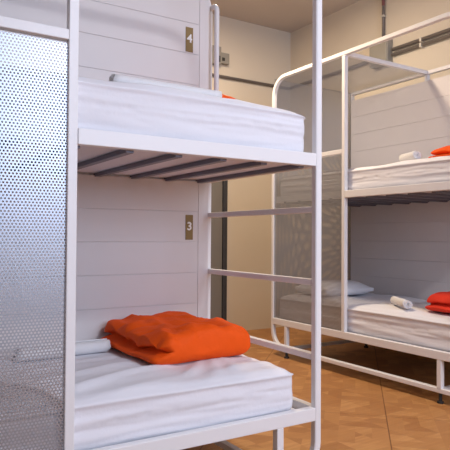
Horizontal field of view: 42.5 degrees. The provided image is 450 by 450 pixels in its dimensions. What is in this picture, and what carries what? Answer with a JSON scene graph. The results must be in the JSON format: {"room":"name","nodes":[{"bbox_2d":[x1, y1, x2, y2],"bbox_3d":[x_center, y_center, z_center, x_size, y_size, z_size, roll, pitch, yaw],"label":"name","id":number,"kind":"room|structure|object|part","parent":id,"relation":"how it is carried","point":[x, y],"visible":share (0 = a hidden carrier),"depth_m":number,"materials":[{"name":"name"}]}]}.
{"room":"dormitory","nodes":[
{"label":"dormitory","id":0,"kind":"room"},
{"bbox_2d":[212,14,290,329],"bbox_3d":[-1.855,-0.579,5.101,6.082,3.384,0.120,1,-1,-32],"label":"wall","id":1,"kind":"structure","parent":0,"point":[258,53],"depth_m":6.38,"materials":[{"name":"beige paint"}]},
{"bbox_2d":[210,181,221,318],"bbox_3d":[-0.403,0.095,5.893,0.885,2.075,0.068,1,-1,-32],"label":"door","id":2,"kind":"structure","parent":1,"relation":"in","point":[216,187],"depth_m":6.09,"materials":[{"name":"grey paint"}]},
{"bbox_2d":[212,45,228,65],"bbox_3d":[-0.072,-1.791,6.132,0.260,0.190,0.067,1,-1,-32],"label":"box","id":3,"kind":"object","parent":1,"relation":"attached to","point":[223,57],"visible":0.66,"depth_m":6.13,"materials":[{"name":"grey plastic"}]},
{"bbox_2d":[222,180,227,320],"bbox_3d":[-0.411,0.068,5.901,1.000,2.140,0.050,1,-1,-32],"label":"trim","id":4,"kind":"structure","parent":1,"relation":"attached to","point":[224,183],"depth_m":6.13,"materials":[{"name":"grey metal"}]},
{"bbox_2d":[212,73,288,88],"bbox_3d":[-1.694,-1.614,5.124,5.748,0.040,0.040,1,-1,-32],"label":"conduit","id":5,"kind":"object","parent":1,"relation":"attached to","point":[220,76],"visible":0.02,"depth_m":6.32,"materials":[{"name":"grey metal"}]},
{"bbox_2d":[210,0,359,32],"bbox_3d":[0.198,-2.371,1.897,6.322,0.100,7.776,1,-1,-32],"label":"ceiling","id":6,"kind":"structure","parent":0,"point":[289,16],"depth_m":6.05,"materials":[{"name":"paint"}]},
{"bbox_2d":[182,327,449,449],"bbox_3d":[0.175,1.113,1.829,6.322,0.100,7.776,1,-1,-32],"label":"floor","id":7,"kind":"structure","parent":0,"point":[360,410],"depth_m":3.62,"materials":[{"name":"brown wood"}]},
{"bbox_2d":[0,0,321,449],"bbox_3d":[-0.668,-0.144,2.295,1.945,2.420,0.948,1,-1,-32],"label":"bunk bed","id":8,"kind":"object","parent":7,"relation":"on","point":[97,227],"visible":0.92,"depth_m":2.58,"materials":[{"name":"white metal"}]},
{"bbox_3d":[-0.861,-0.293,1.661,0.872,0.053,0.004,1,-1,-32],"label":"rail","id":9,"kind":"part","parent":8,"relation":"part of","materials":[{"name":"white metal"}]},
{"bbox_3d":[-0.870,0.069,1.619,0.860,1.320,0.001,1,-1,-32],"label":"perforated panel","id":10,"kind":"part","parent":8,"relation":"part of","materials":[{"name":"white metal"}]},
{"bbox_3d":[-0.863,-0.617,1.643,0.841,0.034,0.032,1,-1,-32],"label":"guard rail","id":11,"kind":"part","parent":8,"relation":"part of","materials":[{"name":"white metal"}]},
{"bbox_3d":[-0.495,-0.296,1.869,0.032,2.066,0.032,1,-1,-32],"label":"post","id":12,"kind":"part","parent":8,"relation":"part of","materials":[{"name":"white metal"}]},
{"bbox_3d":[-0.903,-0.274,2.672,1.880,0.053,0.034,1,-1,-32],"label":"rail","id":13,"kind":"part","parent":8,"relation":"part of","materials":[{"name":"white metal"}]},
{"bbox_3d":[-0.889,0.240,2.646,1.873,0.975,0.020,1,-1,-32],"label":"plank panel","id":14,"kind":"part","parent":8,"relation":"part of","materials":[{"name":"white laminate"}]},
{"bbox_3d":[-0.883,-0.764,2.666,1.873,0.990,0.020,1,-1,-32],"label":"plank panel","id":15,"kind":"part","parent":8,"relation":"part of","materials":[{"name":"white laminate"}]},
{"bbox_2d":[0,347,292,449],"bbox_3d":[-0.682,0.658,2.253,1.806,0.233,0.842,1,-1,-32],"label":"mattress","id":16,"kind":"object","parent":8,"relation":"on","point":[120,397],"visible":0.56,"depth_m":2.12,"materials":[{"name":"white fabric"}]},
{"bbox_2d":[13,338,110,360],"bbox_3d":[-0.699,0.539,2.509,0.412,0.059,0.071,1,-1,-33],"label":"rolled towel","id":17,"kind":"object","parent":16,"relation":"on","point":[82,347],"visible":0.61,"depth_m":2.53,"materials":[{"name":"white fabric"}]},
{"bbox_2d":[101,311,250,364],"bbox_3d":[-0.242,0.496,2.658,0.497,0.154,0.630,1,-1,-34],"label":"comforter","id":18,"kind":"object","parent":16,"relation":"on","point":[168,337],"visible":0.98,"depth_m":2.45,"materials":[{"name":"orange fabric"}]},
{"bbox_2d":[0,64,304,151],"bbox_3d":[-0.647,-0.397,2.291,1.858,0.243,0.847,1,-1,-32],"label":"mattress","id":19,"kind":"object","parent":8,"relation":"on","point":[133,108],"visible":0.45,"depth_m":2.08,"materials":[{"name":"white fabric"}]},
{"bbox_2d":[109,74,221,97],"bbox_3d":[-0.217,-0.522,2.208,0.462,0.047,0.056,1,-1,-32],"label":"rolled towel","id":20,"kind":"object","parent":19,"relation":"on","point":[114,77],"visible":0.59,"depth_m":2.17,"materials":[{"name":"white fabric"}]},
{"bbox_2d":[222,94,234,98],"bbox_3d":[-0.199,-0.542,2.743,0.438,0.114,0.476,1,-1,-32],"label":"comforter","id":21,"kind":"object","parent":19,"relation":"on","point":[223,95],"visible":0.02,"depth_m":2.63,"materials":[{"name":"orange fabric"}]},
{"bbox_3d":[-0.190,0.012,3.077,0.044,0.132,0.004,1,-1,-32],"label":"number plate","id":22,"kind":"part","parent":8,"relation":"part of","materials":[{"name":"brown metal"}]},
{"bbox_3d":[-0.190,-0.990,3.092,0.044,0.132,0.004,1,-1,-32],"label":"number plate","id":23,"kind":"part","parent":8,"relation":"part of","materials":[{"name":"brown metal"}]},
{"bbox_3d":[-0.055,-0.279,2.146,1.007,0.053,0.034,1,-1,-32],"label":"rail","id":24,"kind":"part","parent":8,"relation":"part of","materials":[{"name":"white metal"}]},
{"bbox_3d":[-0.431,0.764,1.893,1.880,0.053,0.034,1,-1,-32],"label":"rail","id":25,"kind":"part","parent":8,"relation":"part of","materials":[{"name":"white metal"}]},
{"bbox_3d":[-0.073,-0.738,3.163,0.027,0.928,0.128,1,-1,-32],"label":"grab handle","id":26,"kind":"part","parent":8,"relation":"part of","materials":[{"name":"white metal"}]},
{"bbox_3d":[0.145,-0.264,2.803,0.032,0.053,0.866,1,-1,-32],"label":"rail","id":27,"kind":"part","parent":8,"relation":"part of","materials":[{"name":"white metal"}]},
{"bbox_3d":[0.211,0.895,2.296,0.032,0.184,0.032,1,-1,-32],"label":"leg","id":28,"kind":"part","parent":8,"relation":"part of","materials":[{"name":"white metal"}]},
{"bbox_3d":[0.138,0.785,2.783,0.032,0.053,0.866,1,-1,-32],"label":"rail","id":29,"kind":"part","parent":8,"relation":"part of","materials":[{"name":"white metal"}]},
{"bbox_2d":[271,12,449,403],"bbox_3d":[1.339,-0.088,4.511,0.990,2.420,1.945,1,-1,-32],"label":"bunk bed","id":30,"kind":"object","parent":7,"relation":"on","point":[399,237],"visible":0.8,"depth_m":4.87,"materials":[{"name":"white metal"}]},
{"bbox_3d":[0.521,0.948,4.889,0.033,0.184,0.032,1,-1,-32],"label":"leg","id":31,"kind":"part","parent":30,"relation":"part of","materials":[{"name":"white metal"}]},
{"bbox_3d":[0.649,0.139,4.697,0.001,1.320,0.860,1,-1,-32],"label":"perforated panel","id":32,"kind":"part","parent":30,"relation":"part of","materials":[{"name":"white metal"}]},
{"bbox_3d":[0.687,-0.224,4.697,0.004,0.053,0.872,1,-1,-32],"label":"rail","id":33,"kind":"part","parent":30,"relation":"part of","materials":[{"name":"white metal"}]},
{"bbox_3d":[0.824,-0.232,5.319,0.934,2.089,0.001,1,-1,-32],"label":"perforated panel","id":34,"kind":"part","parent":30,"relation":"part of","materials":[{"name":"white metal"}]},
{"bbox_3d":[0.664,-0.547,4.707,0.033,0.034,0.841,1,-1,-32],"label":"guard rail","id":35,"kind":"part","parent":30,"relation":"part of","materials":[{"name":"white metal"}]},
{"bbox_3d":[0.895,-0.239,4.332,0.033,2.066,0.032,1,-1,-32],"label":"post","id":36,"kind":"part","parent":30,"relation":"part of","materials":[{"name":"white metal"}]},
{"bbox_3d":[0.932,0.819,4.240,0.035,0.053,1.880,1,-1,-32],"label":"rail","id":37,"kind":"part","parent":30,"relation":"part of","materials":[{"name":"white metal"}]},
{"bbox_2d":[280,293,449,351],"bbox_3d":[1.302,0.705,4.487,0.845,0.251,1.869,1,-1,-32],"label":"mattress","id":38,"kind":"object","parent":30,"relation":"on","point":[368,314],"visible":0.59,"depth_m":4.03,"materials":[{"name":"white fabric"}]},
{"bbox_2d":[295,279,373,295],"bbox_3d":[0.933,0.529,4.955,0.555,0.117,0.397,1,-1,-32],"label":"pillow","id":39,"kind":"object","parent":38,"relation":"on","point":[353,287],"visible":0.48,"depth_m":4.85,"materials":[{"name":"white fabric"}]},
{"bbox_2d":[390,296,412,308],"bbox_3d":[1.235,0.540,4.059,0.072,0.062,0.272,0,-1,-2],"label":"rolled towel","id":40,"kind":"object","parent":38,"relation":"on","point":[404,303],"visible":1,"depth_m":3.97,"materials":[{"name":"white fabric"}]},
{"bbox_2d":[425,291,449,312],"bbox_3d":[1.619,0.509,3.832,0.446,0.131,0.436,1,-1,-32],"label":"comforter","id":41,"kind":"object","parent":38,"relation":"on","point":[440,301],"visible":1,"depth_m":3.81,"materials":[{"name":"fabric"}]},
{"bbox_2d":[280,156,449,195],"bbox_3d":[1.308,-0.329,4.509,0.844,0.220,1.865,1,-1,-32],"label":"mattress","id":42,"kind":"object","parent":30,"relation":"on","point":[435,169],"visible":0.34,"depth_m":3.97,"materials":[{"name":"white fabric"}]},
{"bbox_2d":[399,151,421,160],"bbox_3d":[1.290,-0.476,4.038,0.068,0.058,0.212,1,-1,-11],"label":"rolled towel","id":43,"kind":"object","parent":42,"relation":"on","point":[413,155],"visible":0.91,"depth_m":3.98,"materials":[{"name":"white fabric"}]},
{"bbox_2d":[428,145,449,157],"bbox_3d":[1.667,-0.492,3.858,0.470,0.102,0.433,1,-1,-32],"label":"comforter","id":44,"kind":"object","parent":42,"relation":"on","point":[444,151],"visible":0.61,"depth_m":3.85,"materials":[{"name":"orange fabric"}]},
{"bbox_3d":[1.171,-0.236,3.891,0.035,0.053,1.007,1,-1,-32],"label":"rail","id":45,"kind":"part","parent":30,"relation":"part of","materials":[{"name":"white metal"}]},
{"bbox_3d":[1.712,0.298,4.733,0.021,0.975,1.873,1,-1,-32],"label":"plank panel","id":46,"kind":"part","parent":30,"relation":"part of","materials":[{"name":"white laminate"}]},
{"bbox_3d":[1.718,-0.707,4.752,0.021,0.990,1.873,1,-1,-32],"label":"plank panel","id":47,"kind":"part","parent":30,"relation":"part of","materials":[{"name":"white laminate"}]},
{"bbox_3d":[1.337,0.928,3.595,0.033,0.184,0.032,1,-1,-32],"label":"leg","id":48,"kind":"part","parent":30,"relation":"part of","materials":[{"name":"white metal"}]},
{"bbox_2d":[290,0,449,283],"bbox_3d":[2.809,-0.580,3.517,0.120,3.384,7.776,1,-1,-32],"label":"wall","id":49,"kind":"structure","parent":0,"point":[359,23],"depth_m":5.67,"materials":[{"name":"beige paint"}]},
{"bbox_2d":[293,61,367,87],"bbox_3d":[1.081,-1.581,6.140,0.033,0.033,1.281,1,-1,-32],"label":"conduit","id":50,"kind":"object","parent":49,"relation":"attached to","point":[364,61],"visible":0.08,"depth_m":5.97,"materials":[{"name":"grey metal"}]},
{"bbox_2d":[369,39,392,68],"bbox_3d":[1.470,-1.621,5.478,0.086,0.235,0.225,1,-1,-32],"label":"junction box","id":51,"kind":"object","parent":49,"relation":"attached to","point":[383,51],"visible":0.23,"depth_m":5.41,"materials":[{"name":"grey plastic"}]},
{"bbox_2d":[380,0,385,36],"bbox_3d":[1.500,-1.992,5.487,0.040,0.499,0.040,1,-1,-32],"label":"conduit","id":52,"kind":"object","parent":49,"relation":"attached to","point":[383,15],"visible":0.91,"depth_m":5.48,"materials":[{"name":"grey metal"}]},
{"bbox_2d":[391,34,449,55],"bbox_3d":[3.106,-1.619,2.929,0.040,0.040,5.800,1,-1,-32],"label":"conduit","id":53,"kind":"object","parent":49,"relation":"attached to","point":[420,45],"visible":1,"depth_m":5.09,"materials":[{"name":"grey metal"}]},
{"bbox_2d":[392,28,449,50],"bbox_3d":[3.106,-1.669,2.930,0.040,0.040,5.800,1,-1,-32],"label":"conduit","id":54,"kind":"object","parent":49,"relation":"attached to","point":[421,39],"visible":1,"depth_m":5.09,"materials":[{"name":"grey metal"}]}
]}

